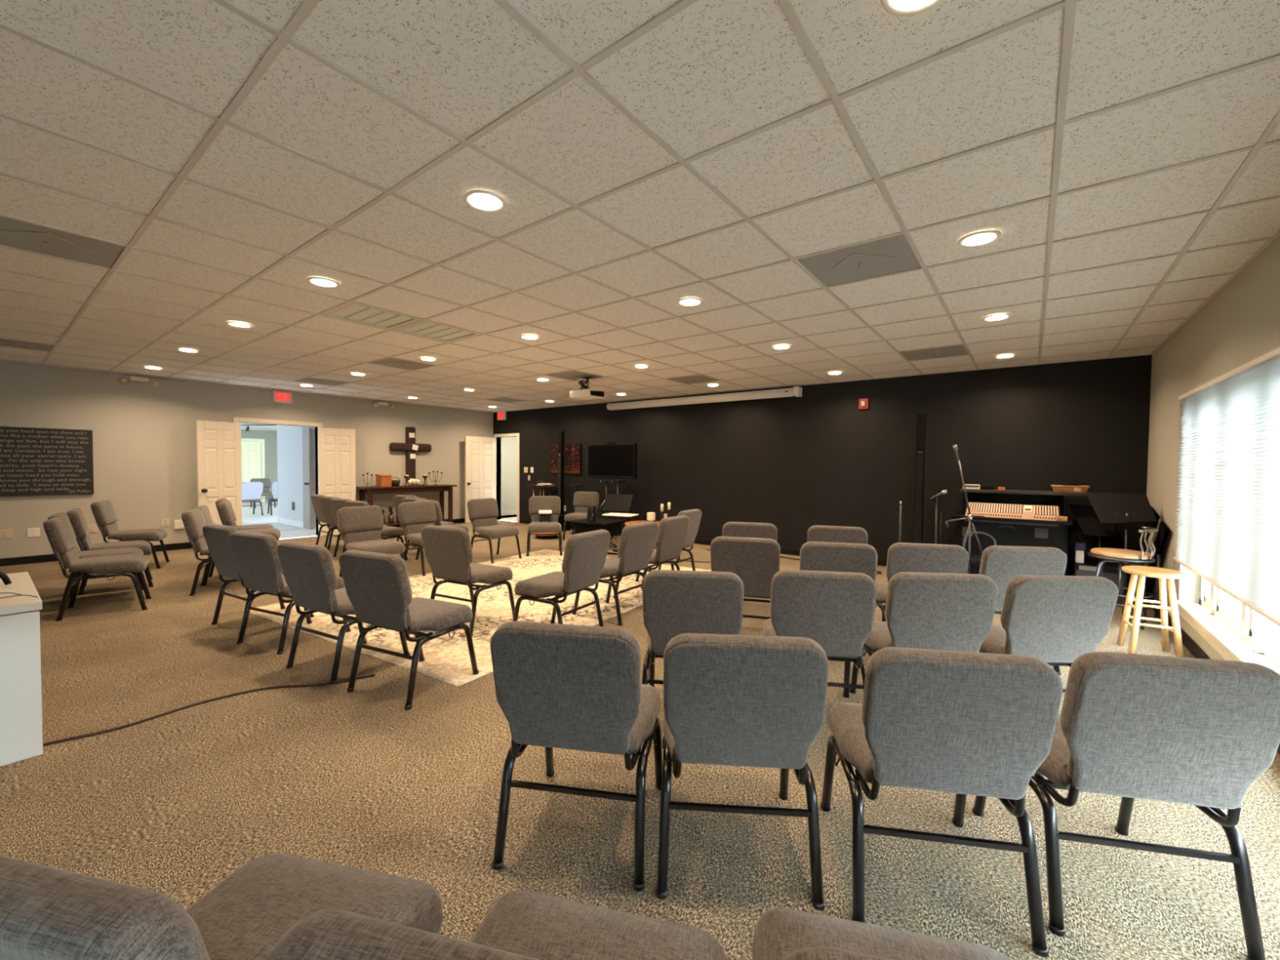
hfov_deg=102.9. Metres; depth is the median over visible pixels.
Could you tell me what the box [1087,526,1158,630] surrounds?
metal bar stool
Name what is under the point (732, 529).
chair
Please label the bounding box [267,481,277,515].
chair
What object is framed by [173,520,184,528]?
wall box
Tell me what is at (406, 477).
candle holder
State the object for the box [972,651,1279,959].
chair
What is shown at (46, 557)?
baseboard
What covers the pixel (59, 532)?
chair
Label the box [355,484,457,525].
console table
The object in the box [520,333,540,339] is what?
recessed light
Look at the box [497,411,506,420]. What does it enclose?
exit sign
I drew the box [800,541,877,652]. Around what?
chair
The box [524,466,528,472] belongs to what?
light switch
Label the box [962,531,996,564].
chair
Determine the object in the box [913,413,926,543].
speaker
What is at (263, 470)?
trim
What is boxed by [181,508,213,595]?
chair
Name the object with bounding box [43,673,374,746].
cord
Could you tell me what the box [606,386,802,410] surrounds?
projection screen
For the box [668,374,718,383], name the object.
ceiling vent
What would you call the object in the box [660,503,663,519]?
candlestick
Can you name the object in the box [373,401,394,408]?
emergency light
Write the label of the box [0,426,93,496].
poster
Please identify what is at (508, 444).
wall
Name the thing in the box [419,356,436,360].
recessed light
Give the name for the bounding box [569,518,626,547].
table
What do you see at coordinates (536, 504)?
chair
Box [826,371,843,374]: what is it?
recessed light
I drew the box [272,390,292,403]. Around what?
exit sign
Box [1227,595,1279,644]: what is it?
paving
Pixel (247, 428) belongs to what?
track light
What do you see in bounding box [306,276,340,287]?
recessed light
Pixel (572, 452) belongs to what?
painting
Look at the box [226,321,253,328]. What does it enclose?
recessed light
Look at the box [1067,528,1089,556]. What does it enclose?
hanging cable
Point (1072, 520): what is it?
hanging cable
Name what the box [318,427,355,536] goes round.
door
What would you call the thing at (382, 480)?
wooden box
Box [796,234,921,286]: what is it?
ceiling vent
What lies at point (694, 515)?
chair
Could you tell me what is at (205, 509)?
chair
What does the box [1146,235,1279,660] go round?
wall
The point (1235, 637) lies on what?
window
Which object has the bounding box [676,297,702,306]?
recessed light
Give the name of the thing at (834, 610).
chair
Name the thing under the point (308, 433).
trim
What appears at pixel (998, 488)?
tape roll
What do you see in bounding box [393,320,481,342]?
ceiling vent
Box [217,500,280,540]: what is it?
chair
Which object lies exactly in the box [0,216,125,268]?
ceiling vent
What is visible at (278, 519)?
baseboard
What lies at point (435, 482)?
candelabra
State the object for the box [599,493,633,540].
music stand
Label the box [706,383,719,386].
recessed light
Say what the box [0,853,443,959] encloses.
chair
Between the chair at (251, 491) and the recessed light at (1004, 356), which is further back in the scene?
the chair at (251, 491)
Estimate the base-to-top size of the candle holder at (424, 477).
0.225 m
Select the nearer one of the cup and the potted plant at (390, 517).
the cup
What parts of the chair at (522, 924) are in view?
seat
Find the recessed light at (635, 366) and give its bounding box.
[633,364,648,368]
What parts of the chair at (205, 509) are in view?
leg, leg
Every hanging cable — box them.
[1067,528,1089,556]
[1071,520,1085,559]
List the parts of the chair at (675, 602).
leg, leg, seat frame, seat, backrest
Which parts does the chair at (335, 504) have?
leg, backrest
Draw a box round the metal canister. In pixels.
[586,505,595,521]
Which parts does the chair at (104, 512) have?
backrest, seat, leg, leg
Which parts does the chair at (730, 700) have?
leg, seat, seat frame, backrest, leg, leg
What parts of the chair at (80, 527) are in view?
backrest, leg, seat, leg, leg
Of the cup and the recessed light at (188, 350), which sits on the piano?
the cup
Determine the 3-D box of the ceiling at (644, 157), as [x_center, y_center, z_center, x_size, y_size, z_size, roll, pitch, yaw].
[-2.685,-1.454,4.176,11.630,0.126,12.220,2,2,37]
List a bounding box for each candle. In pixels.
[645,511,656,521]
[660,503,663,511]
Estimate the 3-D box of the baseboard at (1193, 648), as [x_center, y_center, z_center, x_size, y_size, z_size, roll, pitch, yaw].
[1.818,1.321,0.782,0.014,0.100,12.005,2,2,37]
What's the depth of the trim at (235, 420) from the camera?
9.10 m
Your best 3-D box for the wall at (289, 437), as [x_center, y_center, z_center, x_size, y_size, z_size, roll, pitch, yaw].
[-7.535,-0.224,11.093,1.550,2.400,0.130,2,2,37]
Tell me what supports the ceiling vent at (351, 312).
in the ceiling at (644, 157)
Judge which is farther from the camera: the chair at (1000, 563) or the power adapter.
the power adapter
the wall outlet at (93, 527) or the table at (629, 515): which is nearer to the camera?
the wall outlet at (93, 527)
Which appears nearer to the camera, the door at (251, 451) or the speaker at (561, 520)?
the speaker at (561, 520)
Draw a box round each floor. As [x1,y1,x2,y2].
[0,520,1279,959]
[241,502,516,539]
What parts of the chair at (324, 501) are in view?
backrest, leg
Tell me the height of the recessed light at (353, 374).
0.009 m
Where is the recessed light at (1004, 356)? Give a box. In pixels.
[994,354,1016,358]
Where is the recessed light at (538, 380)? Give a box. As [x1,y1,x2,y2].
[536,378,549,381]
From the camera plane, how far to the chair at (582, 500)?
9.65 m
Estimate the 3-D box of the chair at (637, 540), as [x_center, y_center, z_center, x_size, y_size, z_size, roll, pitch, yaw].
[-0.216,0.803,4.690,0.627,0.862,0.529,2,2,34]
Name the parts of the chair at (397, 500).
backrest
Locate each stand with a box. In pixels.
[538,510,551,522]
[568,484,585,533]
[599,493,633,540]
[898,501,902,542]
[929,489,947,544]
[945,444,982,573]
[1068,503,1118,561]
[1084,492,1157,614]
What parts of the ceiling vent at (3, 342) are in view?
diamond plate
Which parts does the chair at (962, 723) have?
leg, seat, leg, seat frame, leg, backrest, leg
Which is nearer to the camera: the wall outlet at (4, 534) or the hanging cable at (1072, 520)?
the hanging cable at (1072, 520)
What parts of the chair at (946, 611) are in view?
leg, seat frame, seat, backrest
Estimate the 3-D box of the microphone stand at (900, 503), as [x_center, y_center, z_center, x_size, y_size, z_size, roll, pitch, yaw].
[3.216,0.738,6.360,0.207,0.952,0.220,2,2,37]
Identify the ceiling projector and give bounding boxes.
[569,376,604,399]
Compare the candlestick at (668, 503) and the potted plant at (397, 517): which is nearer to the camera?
the candlestick at (668, 503)
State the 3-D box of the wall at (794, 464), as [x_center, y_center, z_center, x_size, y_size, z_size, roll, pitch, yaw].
[1.051,-0.238,9.000,11.570,2.722,0.140,2,2,37]
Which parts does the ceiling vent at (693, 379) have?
diamond plate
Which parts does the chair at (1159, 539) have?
leg, leg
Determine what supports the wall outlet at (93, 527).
attached to the wall at (144, 435)
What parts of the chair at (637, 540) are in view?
leg, leg, leg, seat frame, seat, backrest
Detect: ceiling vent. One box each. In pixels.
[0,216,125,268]
[0,338,54,351]
[294,377,346,385]
[321,302,422,329]
[368,357,434,369]
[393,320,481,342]
[486,397,524,402]
[546,370,600,380]
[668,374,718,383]
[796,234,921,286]
[899,344,968,360]
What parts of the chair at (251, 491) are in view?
seat, backrest, leg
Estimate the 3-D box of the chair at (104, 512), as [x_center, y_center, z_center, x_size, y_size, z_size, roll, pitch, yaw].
[-6.505,0.693,6.527,0.627,0.862,0.529,0,2,-33]
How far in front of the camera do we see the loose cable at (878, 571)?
7.53 m
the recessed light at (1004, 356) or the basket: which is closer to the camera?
the recessed light at (1004, 356)
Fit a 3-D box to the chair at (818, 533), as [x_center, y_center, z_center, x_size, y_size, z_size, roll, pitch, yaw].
[1.810,0.828,4.726,0.529,0.862,0.627,1,2,19]
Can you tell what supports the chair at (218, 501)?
on the floor at (171, 805)
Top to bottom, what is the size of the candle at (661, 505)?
0.105 m
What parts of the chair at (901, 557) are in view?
seat frame, seat, leg, backrest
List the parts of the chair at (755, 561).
backrest, seat, seat frame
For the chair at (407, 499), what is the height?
0.862 m
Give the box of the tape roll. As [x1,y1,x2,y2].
[997,487,1004,490]
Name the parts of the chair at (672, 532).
leg, seat, seat frame, backrest, leg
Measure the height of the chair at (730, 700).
0.862 m
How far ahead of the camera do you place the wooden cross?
10.71 m
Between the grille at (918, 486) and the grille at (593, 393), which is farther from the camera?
the grille at (593, 393)
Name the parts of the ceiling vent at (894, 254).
diamond plate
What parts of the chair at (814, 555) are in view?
backrest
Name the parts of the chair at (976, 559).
seat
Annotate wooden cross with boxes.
[389,426,431,481]
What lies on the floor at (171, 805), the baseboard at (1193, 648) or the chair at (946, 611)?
the chair at (946, 611)
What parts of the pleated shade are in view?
rail, head rail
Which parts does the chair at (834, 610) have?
seat, backrest, seat frame, leg, leg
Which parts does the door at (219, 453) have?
knob, panel, panel, panel, panel, panel, panel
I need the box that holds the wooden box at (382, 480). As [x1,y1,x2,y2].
[375,474,392,486]
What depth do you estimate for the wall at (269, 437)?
17.24 m
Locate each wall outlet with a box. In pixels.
[0,528,12,538]
[26,527,39,537]
[87,524,97,533]
[160,518,169,526]
[291,502,294,510]
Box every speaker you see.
[557,431,570,531]
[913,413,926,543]
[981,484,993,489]
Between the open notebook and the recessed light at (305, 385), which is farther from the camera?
the recessed light at (305, 385)
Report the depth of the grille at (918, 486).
6.53 m
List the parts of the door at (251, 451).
panel, panel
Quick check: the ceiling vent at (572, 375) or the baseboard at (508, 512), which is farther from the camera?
the baseboard at (508, 512)
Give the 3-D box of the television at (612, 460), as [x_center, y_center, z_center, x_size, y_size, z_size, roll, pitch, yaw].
[-0.553,0.183,9.581,1.220,1.786,0.637,2,2,40]
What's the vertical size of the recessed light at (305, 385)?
0.009 m
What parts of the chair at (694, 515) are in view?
leg, leg, leg, backrest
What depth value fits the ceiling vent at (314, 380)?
7.92 m
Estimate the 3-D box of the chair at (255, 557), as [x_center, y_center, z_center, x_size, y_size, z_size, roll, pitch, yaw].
[-2.703,0.806,3.950,0.529,0.862,0.627,1,2,24]
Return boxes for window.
[1176,343,1279,674]
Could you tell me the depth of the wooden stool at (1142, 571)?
3.77 m
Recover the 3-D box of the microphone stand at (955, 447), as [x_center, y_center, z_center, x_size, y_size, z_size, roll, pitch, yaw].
[3.577,0.422,5.598,0.256,1.634,0.349,-1,2,-41]
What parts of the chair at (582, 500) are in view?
leg, seat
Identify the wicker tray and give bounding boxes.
[1050,483,1089,493]
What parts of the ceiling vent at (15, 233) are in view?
diamond plate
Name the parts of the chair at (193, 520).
backrest, leg, seat, leg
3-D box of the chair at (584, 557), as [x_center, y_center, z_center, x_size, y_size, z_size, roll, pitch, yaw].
[-0.619,0.818,4.026,0.627,0.862,0.529,2,2,30]
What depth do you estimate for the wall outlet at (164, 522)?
7.75 m
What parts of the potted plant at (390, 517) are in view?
pot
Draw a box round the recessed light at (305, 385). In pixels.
[299,384,313,386]
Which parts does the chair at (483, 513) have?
leg, seat frame, leg, seat, leg, leg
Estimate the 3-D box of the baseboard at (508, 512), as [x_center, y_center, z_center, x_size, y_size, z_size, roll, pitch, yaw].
[-2.603,0.912,12.941,2.400,0.120,1.640,2,2,37]
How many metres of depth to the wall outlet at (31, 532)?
6.72 m
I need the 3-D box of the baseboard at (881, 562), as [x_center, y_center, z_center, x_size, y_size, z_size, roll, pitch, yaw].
[1.337,1.085,8.713,10.420,0.100,0.014,2,2,37]
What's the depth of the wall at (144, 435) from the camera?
7.71 m
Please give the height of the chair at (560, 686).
0.862 m
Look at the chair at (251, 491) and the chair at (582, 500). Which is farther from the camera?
the chair at (251, 491)
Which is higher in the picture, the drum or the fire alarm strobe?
the fire alarm strobe
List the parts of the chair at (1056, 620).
seat, seat frame, backrest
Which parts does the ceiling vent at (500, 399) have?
diamond plate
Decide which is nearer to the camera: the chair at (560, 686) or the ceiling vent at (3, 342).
the chair at (560, 686)
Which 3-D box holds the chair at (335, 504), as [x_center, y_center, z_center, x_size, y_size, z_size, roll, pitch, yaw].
[-4.103,0.689,7.470,0.529,0.862,0.627,2,2,29]
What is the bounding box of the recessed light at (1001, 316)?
[982,313,1011,321]
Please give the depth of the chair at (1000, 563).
3.38 m
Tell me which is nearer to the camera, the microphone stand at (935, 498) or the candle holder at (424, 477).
the microphone stand at (935, 498)
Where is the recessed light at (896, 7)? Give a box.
[880,0,943,16]
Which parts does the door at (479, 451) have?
panel, panel, panel, panel, panel, panel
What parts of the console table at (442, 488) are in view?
leg, leg, leg, leg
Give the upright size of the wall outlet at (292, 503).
0.180 m
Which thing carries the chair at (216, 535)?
on the floor at (171, 805)
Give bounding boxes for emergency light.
[120,375,159,386]
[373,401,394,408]
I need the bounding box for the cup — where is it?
[1056,515,1067,521]
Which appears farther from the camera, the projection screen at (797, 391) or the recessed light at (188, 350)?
the projection screen at (797, 391)
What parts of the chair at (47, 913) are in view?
backrest, seat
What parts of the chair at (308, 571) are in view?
leg, backrest, seat, seat frame, leg, leg, leg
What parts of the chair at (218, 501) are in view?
backrest, seat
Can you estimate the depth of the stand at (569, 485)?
10.09 m
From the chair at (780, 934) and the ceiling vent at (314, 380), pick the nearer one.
the chair at (780, 934)
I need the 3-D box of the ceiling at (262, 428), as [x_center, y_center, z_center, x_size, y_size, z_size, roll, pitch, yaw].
[-10.324,-1.526,12.588,10.640,0.060,10.500,2,2,37]
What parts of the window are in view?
sash, crank handle, sill, sash, crank handle, sash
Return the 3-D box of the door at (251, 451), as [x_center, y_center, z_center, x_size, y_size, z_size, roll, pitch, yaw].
[-12.919,-0.262,16.691,0.042,2.020,0.860,2,2,37]
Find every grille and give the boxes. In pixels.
[557,456,560,497]
[590,391,604,396]
[914,454,923,543]
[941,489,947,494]
[952,444,958,449]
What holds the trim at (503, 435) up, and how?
attached to the wall at (794, 464)
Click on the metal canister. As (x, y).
(591, 509)
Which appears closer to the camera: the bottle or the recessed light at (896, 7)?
the recessed light at (896, 7)
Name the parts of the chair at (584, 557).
leg, seat, leg, seat frame, leg, backrest, leg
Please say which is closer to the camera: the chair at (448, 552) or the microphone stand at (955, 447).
the chair at (448, 552)
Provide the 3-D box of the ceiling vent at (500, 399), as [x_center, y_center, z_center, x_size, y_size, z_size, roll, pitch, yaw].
[-2.611,-1.564,9.984,0.586,0.026,0.586,2,2,37]
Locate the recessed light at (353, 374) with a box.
[350,373,365,375]
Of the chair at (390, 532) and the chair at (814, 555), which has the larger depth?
the chair at (390, 532)
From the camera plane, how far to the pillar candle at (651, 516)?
7.62 m
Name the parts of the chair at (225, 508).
backrest, seat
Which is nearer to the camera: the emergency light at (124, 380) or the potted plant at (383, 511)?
the emergency light at (124, 380)
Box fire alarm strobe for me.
[858,398,868,409]
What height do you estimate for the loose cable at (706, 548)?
0.010 m
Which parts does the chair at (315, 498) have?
backrest, leg, leg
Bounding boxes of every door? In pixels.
[195,420,242,525]
[240,440,261,502]
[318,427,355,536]
[464,435,495,523]
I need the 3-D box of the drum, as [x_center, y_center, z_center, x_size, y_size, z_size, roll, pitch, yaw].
[-1.743,1.012,9.540,0.550,0.135,0.550,2,2,37]
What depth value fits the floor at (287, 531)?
12.01 m
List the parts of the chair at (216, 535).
leg, backrest, leg, leg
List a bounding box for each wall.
[0,360,493,558]
[240,429,277,502]
[276,424,302,521]
[493,355,1151,575]
[501,436,516,511]
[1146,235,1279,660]
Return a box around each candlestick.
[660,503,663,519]
[667,502,671,517]
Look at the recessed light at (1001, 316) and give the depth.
4.16 m
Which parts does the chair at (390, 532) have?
backrest, seat frame, seat, leg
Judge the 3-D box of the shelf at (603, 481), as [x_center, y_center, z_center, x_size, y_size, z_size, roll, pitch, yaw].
[-0.551,0.027,9.577,0.600,0.025,0.220,2,2,40]
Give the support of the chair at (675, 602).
on the floor at (171, 805)
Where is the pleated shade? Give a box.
[1173,346,1279,626]
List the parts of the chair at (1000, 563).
backrest, leg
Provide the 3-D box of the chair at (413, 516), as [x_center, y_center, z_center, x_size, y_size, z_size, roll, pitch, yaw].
[-2.722,0.723,6.569,0.627,0.862,0.529,2,2,36]
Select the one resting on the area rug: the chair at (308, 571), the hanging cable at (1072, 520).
the chair at (308, 571)
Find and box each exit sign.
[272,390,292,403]
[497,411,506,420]
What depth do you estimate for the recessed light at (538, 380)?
7.48 m
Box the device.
[0,570,11,585]
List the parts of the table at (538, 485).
leg, leg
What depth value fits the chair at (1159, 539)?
5.13 m
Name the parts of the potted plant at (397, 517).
pot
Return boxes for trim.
[232,417,323,536]
[240,438,265,502]
[302,426,315,529]
[493,433,519,523]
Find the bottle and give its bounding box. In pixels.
[1075,542,1085,563]
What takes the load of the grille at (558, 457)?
attached to the speaker at (561, 520)
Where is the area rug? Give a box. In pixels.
[241,549,711,686]
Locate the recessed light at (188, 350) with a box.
[176,348,199,352]
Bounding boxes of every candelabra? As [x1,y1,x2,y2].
[362,472,373,487]
[428,471,442,484]
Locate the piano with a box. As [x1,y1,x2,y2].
[951,488,1086,575]
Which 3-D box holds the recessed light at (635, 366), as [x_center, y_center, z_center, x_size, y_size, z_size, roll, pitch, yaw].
[0.019,-1.425,6.402,0.196,0.009,0.196,2,2,37]
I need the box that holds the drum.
[532,532,559,539]
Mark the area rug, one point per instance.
(446, 659)
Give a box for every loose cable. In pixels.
[675,548,711,562]
[779,555,881,573]
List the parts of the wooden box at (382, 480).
lid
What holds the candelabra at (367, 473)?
on the console table at (442, 488)
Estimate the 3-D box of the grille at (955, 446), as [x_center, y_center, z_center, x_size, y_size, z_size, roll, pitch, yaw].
[3.550,-0.366,5.737,0.059,0.067,0.058,2,2,37]
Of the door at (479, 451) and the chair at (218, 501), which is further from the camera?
the door at (479, 451)
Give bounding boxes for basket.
[391,476,400,486]
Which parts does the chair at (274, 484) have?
leg, seat, backrest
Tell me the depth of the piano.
5.71 m
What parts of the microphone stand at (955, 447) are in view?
microphone handle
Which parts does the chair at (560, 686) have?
leg, leg, backrest, seat frame, leg, seat, leg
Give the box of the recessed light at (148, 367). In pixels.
[142,366,163,369]
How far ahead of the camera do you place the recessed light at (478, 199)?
2.40 m
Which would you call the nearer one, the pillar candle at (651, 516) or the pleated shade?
the pleated shade
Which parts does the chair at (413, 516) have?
seat frame, seat, backrest, leg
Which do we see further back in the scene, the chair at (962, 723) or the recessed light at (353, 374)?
the recessed light at (353, 374)
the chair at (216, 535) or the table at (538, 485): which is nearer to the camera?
the chair at (216, 535)
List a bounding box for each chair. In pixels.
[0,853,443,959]
[43,516,151,621]
[47,512,144,607]
[66,507,153,595]
[90,500,169,568]
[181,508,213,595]
[192,505,214,585]
[202,523,314,632]
[215,497,274,530]
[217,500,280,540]
[228,531,351,654]
[241,481,263,515]
[250,478,275,508]
[264,889,727,959]
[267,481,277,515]
[276,541,409,684]
[311,493,337,550]
[319,496,344,553]
[329,497,386,556]
[337,505,405,577]
[338,549,479,709]
[344,500,408,559]
[393,494,442,541]
[398,501,436,575]
[402,497,454,554]
[413,499,468,559]
[421,524,515,635]
[466,497,521,563]
[489,621,662,892]
[512,528,610,626]
[526,496,562,555]
[562,491,599,540]
[572,520,658,625]
[613,515,689,598]
[635,508,702,582]
[641,569,743,687]
[655,633,829,911]
[710,536,780,619]
[722,521,777,542]
[752,907,1012,959]
[762,569,876,697]
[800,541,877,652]
[807,524,867,544]
[820,647,1062,957]
[849,571,998,693]
[873,542,968,622]
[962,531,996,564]
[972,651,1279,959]
[978,545,1066,675]
[978,574,1118,692]
[1093,505,1169,617]
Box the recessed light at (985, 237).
[957,230,1001,247]
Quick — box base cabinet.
[0,571,43,766]
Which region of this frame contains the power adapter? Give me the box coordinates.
[962,484,980,489]
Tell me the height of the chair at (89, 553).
0.862 m
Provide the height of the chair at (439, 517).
0.862 m
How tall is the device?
0.160 m
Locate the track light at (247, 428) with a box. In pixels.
[240,424,276,431]
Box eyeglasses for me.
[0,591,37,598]
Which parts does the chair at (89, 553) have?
leg, leg, seat, leg, leg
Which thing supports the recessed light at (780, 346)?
in the ceiling at (644, 157)
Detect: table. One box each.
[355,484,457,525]
[527,484,564,496]
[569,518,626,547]
[602,512,638,555]
[624,520,660,526]
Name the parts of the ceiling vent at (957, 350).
diamond plate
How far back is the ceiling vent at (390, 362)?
6.45 m
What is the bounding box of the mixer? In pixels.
[964,502,1059,526]
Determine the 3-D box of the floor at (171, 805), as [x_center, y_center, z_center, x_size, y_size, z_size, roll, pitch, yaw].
[-2.697,1.284,4.276,11.530,0.120,12.070,2,2,37]
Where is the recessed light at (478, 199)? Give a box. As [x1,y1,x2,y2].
[462,189,506,212]
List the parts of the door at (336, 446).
panel, panel, panel, panel, panel, panel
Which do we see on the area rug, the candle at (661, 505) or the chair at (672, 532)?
the chair at (672, 532)
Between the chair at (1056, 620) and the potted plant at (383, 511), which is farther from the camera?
the potted plant at (383, 511)
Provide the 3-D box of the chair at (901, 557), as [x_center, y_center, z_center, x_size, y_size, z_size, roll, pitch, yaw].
[2.023,0.859,3.748,0.529,0.862,0.627,1,2,14]
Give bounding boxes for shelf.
[538,513,551,515]
[595,480,626,482]
[960,488,1086,496]
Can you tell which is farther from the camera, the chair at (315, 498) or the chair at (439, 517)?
the chair at (315, 498)
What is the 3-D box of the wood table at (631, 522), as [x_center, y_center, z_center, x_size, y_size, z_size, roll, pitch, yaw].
[0.111,0.896,7.465,0.680,0.535,0.680,2,2,37]
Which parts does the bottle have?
lid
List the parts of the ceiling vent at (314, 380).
diamond plate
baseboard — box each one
[0,518,464,566]
[275,516,302,527]
[501,510,516,515]
[519,518,887,566]
[1148,597,1279,755]
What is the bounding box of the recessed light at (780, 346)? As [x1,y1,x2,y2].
[772,344,791,349]
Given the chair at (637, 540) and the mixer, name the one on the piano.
the mixer
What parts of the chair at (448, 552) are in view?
leg, backrest, leg, seat frame, seat, leg, leg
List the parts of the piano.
panel, handle, panel, panel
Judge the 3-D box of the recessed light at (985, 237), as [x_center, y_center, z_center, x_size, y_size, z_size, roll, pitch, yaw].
[1.831,-1.300,2.753,0.196,0.009,0.196,2,2,37]
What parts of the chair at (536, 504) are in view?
leg, seat, leg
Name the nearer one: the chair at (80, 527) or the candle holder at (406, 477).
the chair at (80, 527)
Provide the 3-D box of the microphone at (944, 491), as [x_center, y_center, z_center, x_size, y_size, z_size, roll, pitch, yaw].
[3.588,0.144,6.010,0.069,0.064,0.058,2,2,37]
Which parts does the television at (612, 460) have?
post, post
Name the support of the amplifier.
on the floor at (171, 805)
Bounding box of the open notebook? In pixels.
[608,512,629,515]
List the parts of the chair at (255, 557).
leg, backrest, seat frame, leg, seat, leg, leg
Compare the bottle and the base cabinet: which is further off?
the bottle
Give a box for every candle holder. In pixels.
[404,475,409,485]
[422,475,428,485]
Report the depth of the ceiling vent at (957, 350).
5.53 m
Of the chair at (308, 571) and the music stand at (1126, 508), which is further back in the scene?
the music stand at (1126, 508)
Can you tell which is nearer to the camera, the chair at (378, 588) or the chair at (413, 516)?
the chair at (378, 588)
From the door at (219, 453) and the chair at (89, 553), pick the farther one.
the door at (219, 453)
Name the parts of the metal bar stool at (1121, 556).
leg, leg, screw post, seat, leg, leg, rod, rod, rail, rod, rod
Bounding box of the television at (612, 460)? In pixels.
[587,441,637,540]
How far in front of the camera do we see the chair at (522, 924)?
0.95 m
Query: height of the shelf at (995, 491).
0.033 m
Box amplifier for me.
[1071,559,1128,607]
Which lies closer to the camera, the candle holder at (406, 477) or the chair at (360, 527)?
the chair at (360, 527)
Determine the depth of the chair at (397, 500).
8.14 m
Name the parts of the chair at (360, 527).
backrest, seat, leg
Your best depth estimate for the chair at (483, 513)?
7.36 m
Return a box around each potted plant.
[381,508,385,524]
[386,506,395,523]
[395,511,399,523]
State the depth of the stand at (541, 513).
7.84 m
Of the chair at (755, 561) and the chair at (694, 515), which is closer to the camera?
the chair at (755, 561)
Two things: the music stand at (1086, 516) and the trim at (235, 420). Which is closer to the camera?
the music stand at (1086, 516)
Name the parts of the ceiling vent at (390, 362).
diamond plate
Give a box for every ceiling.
[0,0,1279,413]
[240,422,276,431]
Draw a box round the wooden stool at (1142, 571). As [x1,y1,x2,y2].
[1116,565,1185,657]
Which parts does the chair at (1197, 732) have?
leg, leg, seat frame, leg, seat, backrest, leg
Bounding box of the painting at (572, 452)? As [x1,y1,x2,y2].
[551,444,582,473]
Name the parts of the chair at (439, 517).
leg, backrest, seat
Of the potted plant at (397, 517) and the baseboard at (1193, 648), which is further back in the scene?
the potted plant at (397, 517)
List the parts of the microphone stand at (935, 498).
microphone handle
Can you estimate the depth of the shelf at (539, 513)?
7.83 m
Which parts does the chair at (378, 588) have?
leg, backrest, seat frame, leg, seat, leg, leg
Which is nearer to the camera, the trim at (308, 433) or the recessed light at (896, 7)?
the recessed light at (896, 7)
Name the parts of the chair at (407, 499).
leg, backrest, seat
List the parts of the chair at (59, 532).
backrest, leg, leg, seat frame, seat, leg, leg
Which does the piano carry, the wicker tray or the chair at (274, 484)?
the wicker tray
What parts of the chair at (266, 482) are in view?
seat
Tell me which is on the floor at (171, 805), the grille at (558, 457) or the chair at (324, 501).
the chair at (324, 501)
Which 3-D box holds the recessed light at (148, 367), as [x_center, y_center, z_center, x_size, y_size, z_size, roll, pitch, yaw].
[-6.542,-1.504,6.852,0.196,0.009,0.196,2,2,37]
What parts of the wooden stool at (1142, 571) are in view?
leg, leg, seat, leg, leg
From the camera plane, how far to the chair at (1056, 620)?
2.48 m

